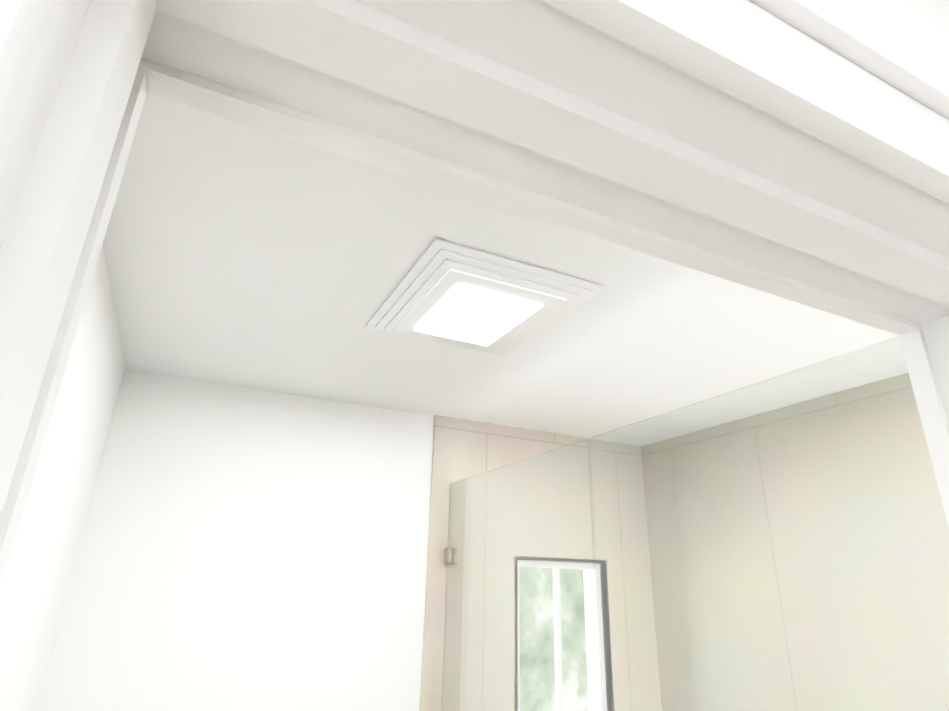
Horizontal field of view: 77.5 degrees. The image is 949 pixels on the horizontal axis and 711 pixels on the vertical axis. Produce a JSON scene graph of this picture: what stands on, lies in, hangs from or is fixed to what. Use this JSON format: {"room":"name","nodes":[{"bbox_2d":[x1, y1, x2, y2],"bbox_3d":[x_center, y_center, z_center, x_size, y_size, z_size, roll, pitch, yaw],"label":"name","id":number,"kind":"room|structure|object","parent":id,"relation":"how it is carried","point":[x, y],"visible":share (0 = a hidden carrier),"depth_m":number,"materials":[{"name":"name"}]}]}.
{"room":"bathroom","nodes":[
{"label":"bathroom","id":0,"kind":"room"},
{"bbox_2d":[0,244,124,710],"bbox_3d":[-0.749,0.902,0.583,0.120,2.440,1.660,11,-23,-24],"label":"wall","id":1,"kind":"structure","parent":0,"point":[36,582],"depth_m":1.18,"materials":[{"name":"white paint"}]},
{"bbox_2d":[38,369,608,710],"bbox_3d":[-0.215,1.371,1.748,2.190,2.440,0.120,11,-23,-24],"label":"wall","id":2,"kind":"structure","parent":0,"point":[245,549],"depth_m":1.75,"materials":[{"name":"white paint"}]},
{"bbox_2d":[103,93,907,445],"bbox_3d":[-1.357,-1.080,-0.987,7.400,0.080,5.350,11,-23,-24],"label":"ceiling","id":3,"kind":"structure","parent":0,"point":[241,255],"depth_m":1.31,"materials":[{"name":"white paint"}]},
{"bbox_2d":[366,238,603,354],"bbox_3d":[0.001,-0.093,1.294,0.370,0.030,0.430,11,-23,-24],"label":"recessed light","id":4,"kind":"object","parent":3,"relation":"in","point":[449,293],"visible":1,"depth_m":1.21,"materials":[{"name":"white plastic"}]},
{"bbox_2d":[419,0,948,710],"bbox_3d":[-1.801,0.376,-0.695,7.130,2.440,3.295,11,-23,-24],"label":"wall","id":5,"kind":"structure","parent":0,"point":[913,30],"depth_m":1.93,"materials":[{"name":"white paint"}]},
{"bbox_3d":[-1.418,1.266,-1.904,7.400,0.080,5.350,11,-23,-24],"label":"floor","id":6,"kind":"structure","parent":0,"visible":0},
{"bbox_3d":[0.226,2.192,0.611,0.119,0.104,1.634,11,-23,-24],"label":"shower curb","id":7,"kind":"object","parent":6,"relation":"on","visible":0},
{"bbox_2d":[441,439,602,710],"bbox_3d":[0.069,1.300,1.361,0.030,2.094,0.800,11,-23,-24],"label":"glass panel","id":8,"kind":"object","parent":7,"relation":"on","point":[451,557],"visible":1,"depth_m":1.58,"materials":[{"name":"clear glass"}]},
{"bbox_3d":[1.002,0.895,0.449,1.232,2.440,0.120,11,-23,-24],"label":"wall","id":9,"kind":"structure","parent":0,"visible":0},
{"bbox_2d":[0,0,948,591],"bbox_3d":[0.133,0.841,0.005,0.798,2.176,0.166,11,-23,-24],"label":"door frame","id":10,"kind":"structure","parent":9,"relation":"attached to","point":[794,150],"depth_m":0.31,"materials":[{"name":"white paint"}]},
{"bbox_2d":[588,336,948,710],"bbox_3d":[0.431,1.035,0.677,0.129,2.082,0.829,11,-23,-24],"label":"glass panel","id":11,"kind":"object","parent":9,"relation":"attached to","point":[699,511],"depth_m":0.94,"materials":[{"name":"clear glass"}]},
{"label":"outside","id":12,"kind":"structure","parent":0,"visible":0},
{"bbox_2d":[519,567,588,710],"bbox_3d":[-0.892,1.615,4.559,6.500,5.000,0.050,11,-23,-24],"label":"window pane","id":13,"kind":"object","parent":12,"point":[551,642],"depth_m":5.05,"materials":[{"name":"clear glass"}]}
]}

